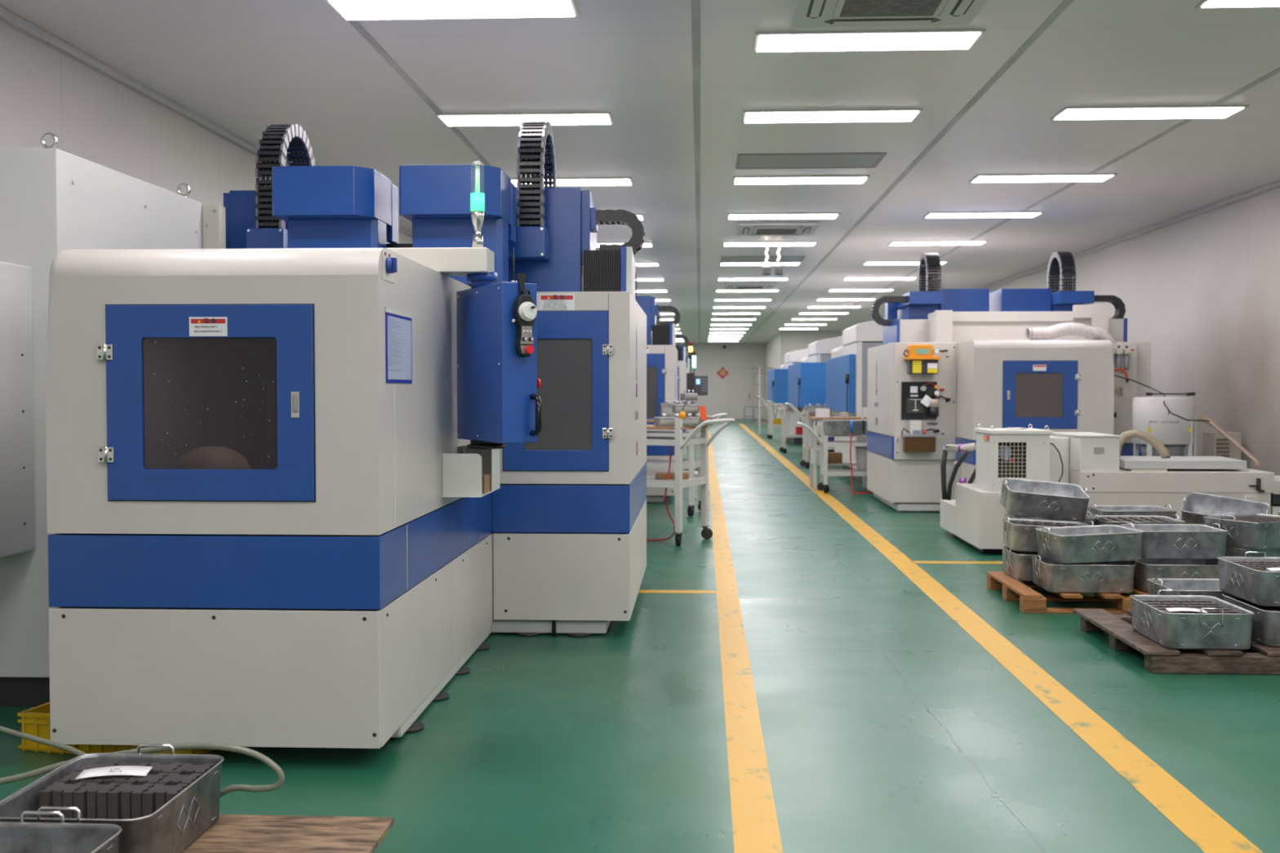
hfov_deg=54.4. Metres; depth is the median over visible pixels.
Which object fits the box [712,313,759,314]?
diffuser
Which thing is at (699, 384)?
console
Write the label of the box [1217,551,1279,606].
metal tray
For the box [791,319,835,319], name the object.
diffuser
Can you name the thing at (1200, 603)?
block
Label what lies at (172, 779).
block
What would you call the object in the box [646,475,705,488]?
shelf
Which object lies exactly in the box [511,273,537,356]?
controller
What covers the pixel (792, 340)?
wall
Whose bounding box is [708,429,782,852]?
floor marking line
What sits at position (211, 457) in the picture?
fixture
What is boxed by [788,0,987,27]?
unit
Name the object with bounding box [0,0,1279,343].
ceiling
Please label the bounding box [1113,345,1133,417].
filter
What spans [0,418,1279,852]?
floor
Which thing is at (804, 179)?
recessed light
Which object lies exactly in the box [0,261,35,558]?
panel
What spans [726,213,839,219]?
recessed light
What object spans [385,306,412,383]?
document sleeve
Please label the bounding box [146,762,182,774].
block
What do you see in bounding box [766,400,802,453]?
trolley
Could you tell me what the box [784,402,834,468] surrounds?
trolley
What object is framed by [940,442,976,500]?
hoses
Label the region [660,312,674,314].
recessed light
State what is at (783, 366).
hood
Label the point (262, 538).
machining center
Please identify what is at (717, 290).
diffuser
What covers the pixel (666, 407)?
casting
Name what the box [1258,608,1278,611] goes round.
block
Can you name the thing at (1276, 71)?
trim
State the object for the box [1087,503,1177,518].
metal tray
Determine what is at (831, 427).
metal tray
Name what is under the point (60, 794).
block
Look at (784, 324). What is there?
recessed light
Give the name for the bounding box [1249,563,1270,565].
block
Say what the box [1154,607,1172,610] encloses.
block
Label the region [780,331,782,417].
trim
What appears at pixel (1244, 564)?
block
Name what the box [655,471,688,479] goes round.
cardboard box
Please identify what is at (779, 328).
recessed light
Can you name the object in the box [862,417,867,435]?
metal tray
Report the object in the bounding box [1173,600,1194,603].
block
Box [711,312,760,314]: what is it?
recessed light
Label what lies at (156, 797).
block
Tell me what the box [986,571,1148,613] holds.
wooden pallet
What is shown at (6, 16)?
trim
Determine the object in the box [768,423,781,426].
shelf
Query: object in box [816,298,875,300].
recessed light
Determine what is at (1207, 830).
floor marking line
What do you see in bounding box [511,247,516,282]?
radio antenna
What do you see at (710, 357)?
wall
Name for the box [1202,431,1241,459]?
base cabinet
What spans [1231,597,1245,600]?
block
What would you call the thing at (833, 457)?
cardboard box
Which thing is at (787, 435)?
shelf
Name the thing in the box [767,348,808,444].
machining center
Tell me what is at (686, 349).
machining center
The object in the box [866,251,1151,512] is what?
machining center
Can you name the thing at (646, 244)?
recessed light
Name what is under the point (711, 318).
recessed light
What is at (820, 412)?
box
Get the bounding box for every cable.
[1049,442,1062,482]
[1114,374,1209,422]
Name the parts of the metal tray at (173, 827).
handle, handle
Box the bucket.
[854,446,866,471]
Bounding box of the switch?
[385,257,397,273]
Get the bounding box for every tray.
[0,743,223,852]
[0,810,121,852]
[441,444,500,497]
[822,417,862,435]
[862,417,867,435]
[901,420,939,452]
[1000,477,1090,522]
[1001,545,1038,581]
[1002,515,1093,551]
[1004,511,1095,525]
[1009,575,1036,585]
[1031,554,1135,593]
[1035,523,1143,563]
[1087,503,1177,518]
[1091,513,1185,525]
[1120,522,1227,559]
[1129,558,1218,592]
[1129,589,1254,649]
[1146,577,1226,599]
[1181,492,1270,524]
[1203,511,1279,550]
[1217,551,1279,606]
[1222,593,1279,646]
[1225,546,1279,556]
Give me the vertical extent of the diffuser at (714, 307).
0.015 m
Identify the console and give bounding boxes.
[683,373,707,475]
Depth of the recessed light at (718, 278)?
21.66 m
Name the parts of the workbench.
leg, leg, bench frame, leg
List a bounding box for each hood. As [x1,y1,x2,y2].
[779,364,785,368]
[784,348,808,363]
[800,357,808,362]
[808,336,843,356]
[842,318,884,346]
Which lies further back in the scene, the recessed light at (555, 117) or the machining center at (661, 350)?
the machining center at (661, 350)
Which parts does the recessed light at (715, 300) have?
light frame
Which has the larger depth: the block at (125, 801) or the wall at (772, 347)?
the wall at (772, 347)
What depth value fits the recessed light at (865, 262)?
18.93 m
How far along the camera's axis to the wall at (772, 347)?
46.87 m
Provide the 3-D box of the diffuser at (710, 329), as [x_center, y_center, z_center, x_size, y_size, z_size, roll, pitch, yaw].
[2.835,-3.109,39.635,1.194,0.015,0.316,0,2,3]
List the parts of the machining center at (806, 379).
pendant cord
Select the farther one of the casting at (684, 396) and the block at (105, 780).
the casting at (684, 396)
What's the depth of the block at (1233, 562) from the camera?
5.85 m
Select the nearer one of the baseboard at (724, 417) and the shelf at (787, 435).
the shelf at (787, 435)
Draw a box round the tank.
[940,456,1274,552]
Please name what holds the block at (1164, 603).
in the metal tray at (1169, 630)
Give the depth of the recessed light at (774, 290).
24.20 m
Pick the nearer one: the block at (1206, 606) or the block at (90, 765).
the block at (90, 765)
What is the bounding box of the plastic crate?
[17,702,212,755]
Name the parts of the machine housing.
box lid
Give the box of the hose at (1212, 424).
[1197,414,1260,468]
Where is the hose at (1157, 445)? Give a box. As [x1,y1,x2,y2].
[1118,429,1170,457]
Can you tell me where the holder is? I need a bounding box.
[698,405,707,420]
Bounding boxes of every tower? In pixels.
[684,341,692,470]
[692,350,697,470]
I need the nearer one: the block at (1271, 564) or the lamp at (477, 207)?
the lamp at (477, 207)
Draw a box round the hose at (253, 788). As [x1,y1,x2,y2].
[0,725,284,797]
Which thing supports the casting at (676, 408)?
on the casting at (694, 415)
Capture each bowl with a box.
[928,407,938,417]
[1115,354,1121,368]
[1124,354,1128,369]
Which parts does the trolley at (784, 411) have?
push handle, leg, leg, frame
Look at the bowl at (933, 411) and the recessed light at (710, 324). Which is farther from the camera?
the recessed light at (710, 324)
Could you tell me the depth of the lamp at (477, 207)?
4.90 m
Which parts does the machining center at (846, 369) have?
pendant cord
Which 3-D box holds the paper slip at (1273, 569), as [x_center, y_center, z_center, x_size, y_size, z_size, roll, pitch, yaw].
[2.910,0.640,5.567,0.180,0.007,0.090,0,2,13]
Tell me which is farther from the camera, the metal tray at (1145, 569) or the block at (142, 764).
the metal tray at (1145, 569)
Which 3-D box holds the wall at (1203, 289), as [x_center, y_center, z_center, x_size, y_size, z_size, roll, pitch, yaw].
[6.350,-0.898,18.097,0.100,3.170,46.800,0,2,3]
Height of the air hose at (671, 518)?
0.803 m
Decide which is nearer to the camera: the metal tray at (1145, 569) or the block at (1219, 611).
the block at (1219, 611)
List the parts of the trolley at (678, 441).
frame, leg, leg, push handle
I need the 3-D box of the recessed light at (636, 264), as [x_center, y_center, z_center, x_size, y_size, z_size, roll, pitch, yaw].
[-0.319,-2.510,19.272,1.240,0.016,0.370,0,2,3]
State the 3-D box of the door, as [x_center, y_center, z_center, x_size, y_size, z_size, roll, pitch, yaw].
[4.258,-1.402,52.392,1.020,2.160,0.090,0,2,3]
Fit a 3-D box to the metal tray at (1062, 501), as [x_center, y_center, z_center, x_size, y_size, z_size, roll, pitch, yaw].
[2.540,0.457,7.814,0.498,0.252,0.397,0,2,7]
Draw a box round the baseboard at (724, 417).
[714,416,764,418]
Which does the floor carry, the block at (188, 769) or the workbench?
the workbench
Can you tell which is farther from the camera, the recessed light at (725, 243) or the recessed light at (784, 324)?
the recessed light at (784, 324)
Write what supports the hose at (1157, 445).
on the tank
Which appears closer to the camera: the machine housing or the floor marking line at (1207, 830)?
the floor marking line at (1207, 830)
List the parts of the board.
float lever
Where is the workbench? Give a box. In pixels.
[808,416,869,490]
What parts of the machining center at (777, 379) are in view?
pendant cord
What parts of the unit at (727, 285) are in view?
intake frame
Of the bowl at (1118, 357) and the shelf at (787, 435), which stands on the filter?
the bowl at (1118, 357)
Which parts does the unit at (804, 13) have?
intake frame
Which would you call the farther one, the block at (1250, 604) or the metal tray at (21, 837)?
the block at (1250, 604)
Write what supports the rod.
on the collector
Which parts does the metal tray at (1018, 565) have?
handle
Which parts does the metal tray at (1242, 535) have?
handle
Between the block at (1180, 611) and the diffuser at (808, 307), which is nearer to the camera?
the block at (1180, 611)
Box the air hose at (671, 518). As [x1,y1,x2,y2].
[646,445,675,541]
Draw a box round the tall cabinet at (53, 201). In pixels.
[0,132,226,706]
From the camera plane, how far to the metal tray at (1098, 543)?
6.83 m
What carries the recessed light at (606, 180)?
in the ceiling
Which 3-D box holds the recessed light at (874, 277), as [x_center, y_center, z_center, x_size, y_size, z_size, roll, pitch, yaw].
[4.183,-2.582,21.707,1.240,0.016,0.370,0,2,3]
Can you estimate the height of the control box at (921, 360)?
0.285 m
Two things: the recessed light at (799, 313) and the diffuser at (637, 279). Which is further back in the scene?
the recessed light at (799, 313)
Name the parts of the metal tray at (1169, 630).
handle, handle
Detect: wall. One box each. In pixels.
[0,20,412,243]
[675,343,764,416]
[764,333,780,420]
[782,331,842,364]
[989,186,1279,475]
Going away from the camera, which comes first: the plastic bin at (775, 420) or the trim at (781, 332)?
the plastic bin at (775, 420)
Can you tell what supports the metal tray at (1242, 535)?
on the metal tray at (1229, 551)
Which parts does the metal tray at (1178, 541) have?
handle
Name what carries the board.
attached to the machining center at (994, 375)
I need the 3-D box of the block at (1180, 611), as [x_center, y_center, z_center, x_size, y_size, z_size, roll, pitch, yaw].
[2.420,0.880,5.486,0.076,0.135,0.040,0,2,3]
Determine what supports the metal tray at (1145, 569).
on the wooden pallet at (1030, 601)
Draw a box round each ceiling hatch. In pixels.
[720,255,805,261]
[735,152,886,168]
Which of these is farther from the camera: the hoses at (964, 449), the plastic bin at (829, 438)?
the plastic bin at (829, 438)
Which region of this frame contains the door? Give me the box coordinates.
[728,367,753,418]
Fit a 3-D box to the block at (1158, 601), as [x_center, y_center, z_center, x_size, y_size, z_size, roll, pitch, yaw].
[2.433,0.873,5.758,0.076,0.135,0.040,0,2,3]
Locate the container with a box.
[1270,475,1279,515]
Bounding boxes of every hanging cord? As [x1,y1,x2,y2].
[762,245,770,275]
[774,245,782,275]
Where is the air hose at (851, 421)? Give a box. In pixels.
[849,420,873,493]
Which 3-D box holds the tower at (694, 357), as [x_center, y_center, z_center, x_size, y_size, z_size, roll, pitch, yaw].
[0.825,-0.248,18.983,0.200,1.820,0.200,0,2,3]
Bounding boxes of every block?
[39,782,87,818]
[57,771,97,784]
[73,782,121,818]
[74,761,119,771]
[90,775,134,784]
[107,782,155,819]
[114,762,151,766]
[124,773,169,785]
[142,783,188,817]
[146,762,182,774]
[157,773,202,786]
[171,763,215,775]
[1138,600,1157,602]
[1143,602,1163,604]
[1149,604,1168,607]
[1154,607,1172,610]
[1155,600,1176,602]
[1160,609,1180,613]
[1161,602,1182,605]
[1167,604,1187,608]
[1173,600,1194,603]
[1179,602,1199,605]
[1180,611,1199,613]
[1185,604,1206,608]
[1191,600,1212,603]
[1197,602,1218,605]
[1202,610,1218,613]
[1204,604,1224,608]
[1212,608,1231,610]
[1216,610,1237,613]
[1228,560,1245,563]
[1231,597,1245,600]
[1235,563,1252,565]
[1237,600,1252,603]
[1240,564,1258,567]
[1243,560,1263,563]
[1245,603,1258,605]
[1248,567,1265,569]
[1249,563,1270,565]
[1252,605,1271,608]
[1253,568,1271,571]
[1256,564,1276,567]
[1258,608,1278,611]
[1262,561,1279,564]
[1267,563,1279,565]
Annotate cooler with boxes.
[974,424,1051,491]
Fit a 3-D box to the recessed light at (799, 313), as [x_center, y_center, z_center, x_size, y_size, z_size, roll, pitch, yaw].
[4.657,-2.871,31.542,1.240,0.016,0.370,0,2,3]
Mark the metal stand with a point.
(744, 416)
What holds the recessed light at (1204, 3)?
in the ceiling
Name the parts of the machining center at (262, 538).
door, blue stripe panel, cable chain, latch pull, frame, motor, control arm, motor, grab handle, cable chain, door, blue stripe panel, cable chain, bellow plate, bellow plate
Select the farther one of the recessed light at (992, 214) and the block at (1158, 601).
the recessed light at (992, 214)
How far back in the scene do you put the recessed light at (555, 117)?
8.88 m
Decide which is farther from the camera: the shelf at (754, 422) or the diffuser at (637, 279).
the shelf at (754, 422)
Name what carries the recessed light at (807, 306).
in the ceiling
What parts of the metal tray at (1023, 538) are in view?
handle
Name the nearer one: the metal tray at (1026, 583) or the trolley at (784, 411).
the metal tray at (1026, 583)
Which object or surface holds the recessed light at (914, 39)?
in the ceiling
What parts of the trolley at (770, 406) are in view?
push handle, leg, leg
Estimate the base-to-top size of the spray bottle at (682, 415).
0.122 m
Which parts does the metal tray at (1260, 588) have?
handle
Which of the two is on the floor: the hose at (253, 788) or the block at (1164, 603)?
the hose at (253, 788)
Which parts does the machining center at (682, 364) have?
cable chain, door, cable chain, bellow plate, bellow plate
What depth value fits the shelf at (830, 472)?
14.66 m
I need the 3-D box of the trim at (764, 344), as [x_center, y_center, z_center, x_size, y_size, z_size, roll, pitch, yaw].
[5.243,-1.905,52.340,0.070,3.170,0.070,0,2,3]
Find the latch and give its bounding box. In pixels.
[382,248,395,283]
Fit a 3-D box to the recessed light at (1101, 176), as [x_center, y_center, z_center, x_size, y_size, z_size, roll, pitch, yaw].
[3.687,-2.279,11.424,1.240,0.016,0.370,0,2,3]
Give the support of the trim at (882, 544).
on the floor
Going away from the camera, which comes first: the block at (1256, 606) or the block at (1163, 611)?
the block at (1163, 611)
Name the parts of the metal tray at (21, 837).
handle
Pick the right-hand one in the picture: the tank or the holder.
the tank
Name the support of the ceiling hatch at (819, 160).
attached to the ceiling
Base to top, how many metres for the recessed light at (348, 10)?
0.016 m
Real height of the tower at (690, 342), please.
1.960 m
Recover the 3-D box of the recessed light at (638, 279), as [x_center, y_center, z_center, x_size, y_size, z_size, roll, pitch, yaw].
[-0.192,-2.588,21.918,1.240,0.016,0.370,0,2,3]
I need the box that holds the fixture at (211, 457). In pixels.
[173,446,250,469]
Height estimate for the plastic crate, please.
0.128 m
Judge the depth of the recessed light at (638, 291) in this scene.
24.34 m
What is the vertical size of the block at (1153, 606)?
0.135 m
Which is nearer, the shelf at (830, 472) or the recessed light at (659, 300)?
the shelf at (830, 472)
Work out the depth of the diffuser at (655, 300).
26.92 m
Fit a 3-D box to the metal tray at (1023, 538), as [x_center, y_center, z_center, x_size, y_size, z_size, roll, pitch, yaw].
[2.441,0.642,7.433,0.498,0.202,0.391,0,2,6]
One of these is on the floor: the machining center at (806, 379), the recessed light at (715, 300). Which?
the machining center at (806, 379)
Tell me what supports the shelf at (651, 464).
attached to the trolley at (691, 464)
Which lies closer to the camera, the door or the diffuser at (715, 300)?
the diffuser at (715, 300)
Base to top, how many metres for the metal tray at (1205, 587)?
0.182 m
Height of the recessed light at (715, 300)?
0.016 m
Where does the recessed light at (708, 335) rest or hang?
in the ceiling
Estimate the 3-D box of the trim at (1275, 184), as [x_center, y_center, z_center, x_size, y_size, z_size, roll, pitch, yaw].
[6.272,-2.456,18.005,0.050,0.050,46.700,0,2,3]
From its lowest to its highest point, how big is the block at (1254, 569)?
0.135 m
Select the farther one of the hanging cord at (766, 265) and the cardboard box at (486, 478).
the hanging cord at (766, 265)
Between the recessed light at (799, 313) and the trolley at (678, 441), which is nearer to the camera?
the trolley at (678, 441)
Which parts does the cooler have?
switch panel, lid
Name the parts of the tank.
tank, tank, tank lid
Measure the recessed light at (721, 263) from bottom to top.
0.016 m
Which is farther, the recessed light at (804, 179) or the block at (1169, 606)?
the recessed light at (804, 179)
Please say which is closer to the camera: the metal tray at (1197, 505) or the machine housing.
the metal tray at (1197, 505)
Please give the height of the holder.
0.119 m
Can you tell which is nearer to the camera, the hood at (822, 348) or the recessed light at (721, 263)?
the recessed light at (721, 263)
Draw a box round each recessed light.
[324,0,579,21]
[435,111,613,126]
[510,177,633,186]
[596,242,653,247]
[635,213,644,219]
[635,262,659,266]
[635,289,668,292]
[636,278,664,280]
[655,298,671,301]
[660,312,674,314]
[707,337,741,338]
[707,340,738,341]
[708,332,745,333]
[708,335,742,336]
[709,328,748,329]
[710,324,751,324]
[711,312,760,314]
[711,318,756,319]
[712,306,766,307]
[714,298,772,301]
[715,288,779,291]
[717,277,789,280]
[719,262,801,265]
[722,241,817,246]
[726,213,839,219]
[732,175,870,184]
[742,108,923,123]
[752,28,986,52]
[778,328,818,328]
[784,324,826,324]
[791,318,837,319]
[798,312,848,314]
[806,306,861,307]
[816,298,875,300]
[827,288,894,291]
[842,276,917,279]
[862,261,947,264]
[887,240,987,245]
[923,211,1043,217]
[968,173,1116,182]
[1049,104,1248,119]
[1195,0,1279,8]
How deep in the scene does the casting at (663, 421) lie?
9.80 m
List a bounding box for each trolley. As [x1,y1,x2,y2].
[645,413,727,515]
[646,418,734,546]
[756,395,782,439]
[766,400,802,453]
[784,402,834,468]
[796,422,866,493]
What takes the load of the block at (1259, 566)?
in the metal tray at (1260, 588)
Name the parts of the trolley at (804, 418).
push handle, leg, leg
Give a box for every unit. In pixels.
[716,315,753,319]
[724,282,777,288]
[735,222,819,235]
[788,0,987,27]
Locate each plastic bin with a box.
[773,417,781,424]
[795,426,802,435]
[827,436,834,440]
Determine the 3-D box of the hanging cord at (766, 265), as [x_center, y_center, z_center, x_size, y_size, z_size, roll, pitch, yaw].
[1.708,-2.244,16.779,0.120,0.399,0.120,0,2,3]
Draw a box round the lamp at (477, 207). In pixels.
[471,161,484,247]
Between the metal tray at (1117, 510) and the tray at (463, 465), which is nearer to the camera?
the tray at (463, 465)
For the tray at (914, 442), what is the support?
attached to the machining center at (994, 375)
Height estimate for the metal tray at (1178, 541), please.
0.182 m
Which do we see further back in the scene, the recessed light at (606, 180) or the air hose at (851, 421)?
the air hose at (851, 421)
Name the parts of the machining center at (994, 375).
cable chain, fairing plate, service panel, cable chain, blue stripe panel, blue stripe panel, door, cable chain, cable chain, fairing plate, air service panel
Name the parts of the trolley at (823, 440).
push handle, leg, leg, frame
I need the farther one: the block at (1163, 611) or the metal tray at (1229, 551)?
the metal tray at (1229, 551)
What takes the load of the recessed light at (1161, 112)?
in the ceiling
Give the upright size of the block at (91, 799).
0.134 m
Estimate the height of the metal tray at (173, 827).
0.182 m
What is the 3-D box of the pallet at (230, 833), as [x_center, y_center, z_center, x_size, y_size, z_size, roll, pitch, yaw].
[-1.149,1.087,2.511,0.965,0.120,1.440,0,2,3]
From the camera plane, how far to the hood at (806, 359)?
22.89 m
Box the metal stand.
[743,406,754,420]
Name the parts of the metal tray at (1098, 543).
handle, handle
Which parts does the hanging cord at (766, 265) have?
lamp knob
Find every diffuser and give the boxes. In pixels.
[635,290,666,292]
[637,279,662,280]
[655,299,670,301]
[710,328,736,329]
[711,319,755,319]
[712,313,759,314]
[714,306,764,307]
[715,299,770,301]
[716,289,777,291]
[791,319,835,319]
[808,306,859,307]
[829,289,892,291]
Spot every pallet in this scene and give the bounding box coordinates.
[181,814,394,852]
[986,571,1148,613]
[1073,608,1279,675]
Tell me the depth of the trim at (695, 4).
8.83 m
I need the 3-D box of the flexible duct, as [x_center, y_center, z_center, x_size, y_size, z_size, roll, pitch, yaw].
[4.134,-0.860,11.895,0.877,0.270,0.134,0,2,-4]
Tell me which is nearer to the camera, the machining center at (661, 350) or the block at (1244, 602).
the block at (1244, 602)
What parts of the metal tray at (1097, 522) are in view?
handle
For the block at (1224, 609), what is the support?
in the metal tray at (1169, 630)
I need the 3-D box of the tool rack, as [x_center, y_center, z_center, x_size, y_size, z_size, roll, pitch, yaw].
[3.395,-0.707,34.070,0.500,1.850,0.440,0,2,3]
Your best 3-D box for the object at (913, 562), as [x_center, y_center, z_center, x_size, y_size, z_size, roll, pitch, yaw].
[3.373,0.963,8.740,2.900,0.002,0.110,0,2,3]
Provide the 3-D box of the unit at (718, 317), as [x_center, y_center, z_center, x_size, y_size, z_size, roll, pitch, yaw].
[2.513,-2.892,32.947,0.950,0.056,0.950,0,2,3]
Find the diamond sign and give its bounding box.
[716,367,728,378]
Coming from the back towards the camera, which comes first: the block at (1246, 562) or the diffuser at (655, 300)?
the diffuser at (655, 300)
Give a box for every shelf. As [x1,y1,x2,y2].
[645,459,701,469]
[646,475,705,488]
[754,367,772,368]
[754,422,772,423]
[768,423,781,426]
[782,433,802,437]
[803,444,834,448]
[821,469,866,475]
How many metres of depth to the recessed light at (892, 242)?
16.37 m
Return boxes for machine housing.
[1049,431,1121,483]
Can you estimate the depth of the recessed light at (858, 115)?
8.77 m
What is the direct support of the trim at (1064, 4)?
attached to the ceiling
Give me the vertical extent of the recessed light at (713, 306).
0.016 m
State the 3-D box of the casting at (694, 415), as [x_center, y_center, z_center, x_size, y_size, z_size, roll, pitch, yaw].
[0.438,-0.058,10.044,0.260,0.105,0.166,0,2,-14]
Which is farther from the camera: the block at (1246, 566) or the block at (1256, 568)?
the block at (1246, 566)
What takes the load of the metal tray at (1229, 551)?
on the metal tray
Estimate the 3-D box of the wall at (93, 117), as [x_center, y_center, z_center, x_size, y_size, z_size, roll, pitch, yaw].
[-2.500,-1.069,23.927,0.100,3.170,57.600,0,2,3]
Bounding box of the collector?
[1132,396,1197,456]
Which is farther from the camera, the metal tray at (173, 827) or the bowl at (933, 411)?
the bowl at (933, 411)
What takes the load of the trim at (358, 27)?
attached to the ceiling
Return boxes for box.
[481,474,490,493]
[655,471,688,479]
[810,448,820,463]
[815,408,830,417]
[827,452,842,463]
[839,412,848,417]
[902,344,947,373]
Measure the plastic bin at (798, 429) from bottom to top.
0.158 m
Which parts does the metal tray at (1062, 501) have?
handle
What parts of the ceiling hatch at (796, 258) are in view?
hatch panel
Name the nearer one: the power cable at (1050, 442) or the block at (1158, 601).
the block at (1158, 601)
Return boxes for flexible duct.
[1025,322,1117,347]
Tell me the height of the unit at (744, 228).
0.056 m
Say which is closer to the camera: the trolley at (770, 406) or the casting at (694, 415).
the casting at (694, 415)
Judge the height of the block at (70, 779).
0.134 m
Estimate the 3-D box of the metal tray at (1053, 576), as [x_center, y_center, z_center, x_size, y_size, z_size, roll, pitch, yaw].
[2.495,0.820,7.025,0.498,0.182,0.391,0,2,3]
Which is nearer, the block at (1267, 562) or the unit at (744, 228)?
the block at (1267, 562)
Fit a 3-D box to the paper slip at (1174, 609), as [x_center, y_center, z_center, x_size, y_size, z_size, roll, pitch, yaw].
[2.405,0.808,5.477,0.160,0.007,0.090,0,2,13]
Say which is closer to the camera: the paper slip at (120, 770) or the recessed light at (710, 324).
the paper slip at (120, 770)
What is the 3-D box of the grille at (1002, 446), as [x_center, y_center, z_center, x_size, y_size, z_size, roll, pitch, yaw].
[2.730,0.247,9.128,0.204,0.260,0.004,0,2,3]
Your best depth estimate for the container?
9.07 m
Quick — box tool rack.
[754,366,773,435]
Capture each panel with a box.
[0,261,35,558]
[831,346,842,413]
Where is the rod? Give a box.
[1145,391,1195,395]
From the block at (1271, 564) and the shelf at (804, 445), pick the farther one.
the shelf at (804, 445)
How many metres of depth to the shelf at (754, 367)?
33.84 m
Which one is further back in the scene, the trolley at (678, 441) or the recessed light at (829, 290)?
the recessed light at (829, 290)
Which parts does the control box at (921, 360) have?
oil tank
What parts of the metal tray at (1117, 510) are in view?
handle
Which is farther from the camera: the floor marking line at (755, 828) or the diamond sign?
the diamond sign
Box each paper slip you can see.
[75,765,152,779]
[1165,607,1207,613]
[1266,567,1279,571]
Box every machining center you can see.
[45,120,646,748]
[635,264,680,503]
[656,311,688,458]
[675,344,689,431]
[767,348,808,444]
[787,336,843,452]
[825,318,884,485]
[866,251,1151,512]
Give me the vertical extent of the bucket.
0.290 m
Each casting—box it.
[653,413,700,426]
[659,400,691,417]
[671,400,698,413]
[680,390,697,400]
[685,413,711,426]
[787,405,804,409]
[804,404,831,414]
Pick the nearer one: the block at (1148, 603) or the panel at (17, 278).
the panel at (17, 278)
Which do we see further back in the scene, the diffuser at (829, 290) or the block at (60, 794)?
the diffuser at (829, 290)
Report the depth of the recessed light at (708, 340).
49.34 m
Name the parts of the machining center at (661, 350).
cable chain, door, blue stripe panel, cable chain, bellow plate, bellow plate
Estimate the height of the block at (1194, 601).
0.135 m
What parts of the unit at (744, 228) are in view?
intake frame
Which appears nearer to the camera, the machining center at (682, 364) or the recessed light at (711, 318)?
the machining center at (682, 364)
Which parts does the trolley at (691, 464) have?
frame, leg, leg, push handle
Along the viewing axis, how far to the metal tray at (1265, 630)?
5.44 m
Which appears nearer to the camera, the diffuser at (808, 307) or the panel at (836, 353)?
the panel at (836, 353)
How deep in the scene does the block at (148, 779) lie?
3.06 m
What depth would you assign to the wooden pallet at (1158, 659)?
5.35 m
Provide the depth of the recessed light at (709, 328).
39.47 m
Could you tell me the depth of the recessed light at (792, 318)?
33.98 m
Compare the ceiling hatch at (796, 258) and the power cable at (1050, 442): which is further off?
the ceiling hatch at (796, 258)
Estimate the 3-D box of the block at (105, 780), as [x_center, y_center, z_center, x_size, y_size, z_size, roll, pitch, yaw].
[-1.302,0.933,3.080,0.081,0.134,0.076,0,2,3]
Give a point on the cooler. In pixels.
(1011, 452)
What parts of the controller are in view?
plate, stop knob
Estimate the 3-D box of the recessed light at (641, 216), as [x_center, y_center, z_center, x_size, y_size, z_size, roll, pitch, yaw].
[-0.572,-2.356,14.031,1.240,0.016,0.370,0,2,3]
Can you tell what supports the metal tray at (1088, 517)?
on the metal tray
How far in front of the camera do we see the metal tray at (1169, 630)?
5.36 m
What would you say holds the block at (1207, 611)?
in the metal tray at (1169, 630)
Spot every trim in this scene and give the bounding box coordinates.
[0,6,412,237]
[347,20,492,166]
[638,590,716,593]
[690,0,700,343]
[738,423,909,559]
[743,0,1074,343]
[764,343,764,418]
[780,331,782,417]
[805,66,1279,331]
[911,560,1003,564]
[979,179,1279,288]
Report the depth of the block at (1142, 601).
5.75 m
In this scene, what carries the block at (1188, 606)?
in the metal tray at (1169, 630)
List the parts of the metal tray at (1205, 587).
handle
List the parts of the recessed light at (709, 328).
light frame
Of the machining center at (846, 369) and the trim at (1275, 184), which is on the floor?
the machining center at (846, 369)
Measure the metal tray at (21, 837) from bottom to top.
0.182 m
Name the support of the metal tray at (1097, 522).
on the metal tray
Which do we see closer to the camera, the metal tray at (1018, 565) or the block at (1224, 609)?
the block at (1224, 609)
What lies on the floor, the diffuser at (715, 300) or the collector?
the collector
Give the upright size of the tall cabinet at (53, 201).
2.206 m
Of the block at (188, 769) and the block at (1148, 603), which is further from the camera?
the block at (1148, 603)
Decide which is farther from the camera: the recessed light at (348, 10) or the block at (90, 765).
the recessed light at (348, 10)
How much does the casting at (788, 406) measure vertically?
0.165 m
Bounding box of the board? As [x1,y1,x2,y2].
[901,382,950,423]
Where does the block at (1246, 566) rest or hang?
in the metal tray at (1260, 588)
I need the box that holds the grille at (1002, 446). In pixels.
[998,442,1026,477]
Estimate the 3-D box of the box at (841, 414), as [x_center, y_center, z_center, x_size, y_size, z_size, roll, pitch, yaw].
[2.496,-0.144,15.230,0.090,0.063,0.180,0,2,3]
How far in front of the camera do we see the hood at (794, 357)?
27.41 m
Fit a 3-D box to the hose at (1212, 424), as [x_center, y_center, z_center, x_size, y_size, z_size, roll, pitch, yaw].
[4.858,0.109,10.217,0.108,0.396,1.278,0,2,5]
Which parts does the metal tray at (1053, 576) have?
handle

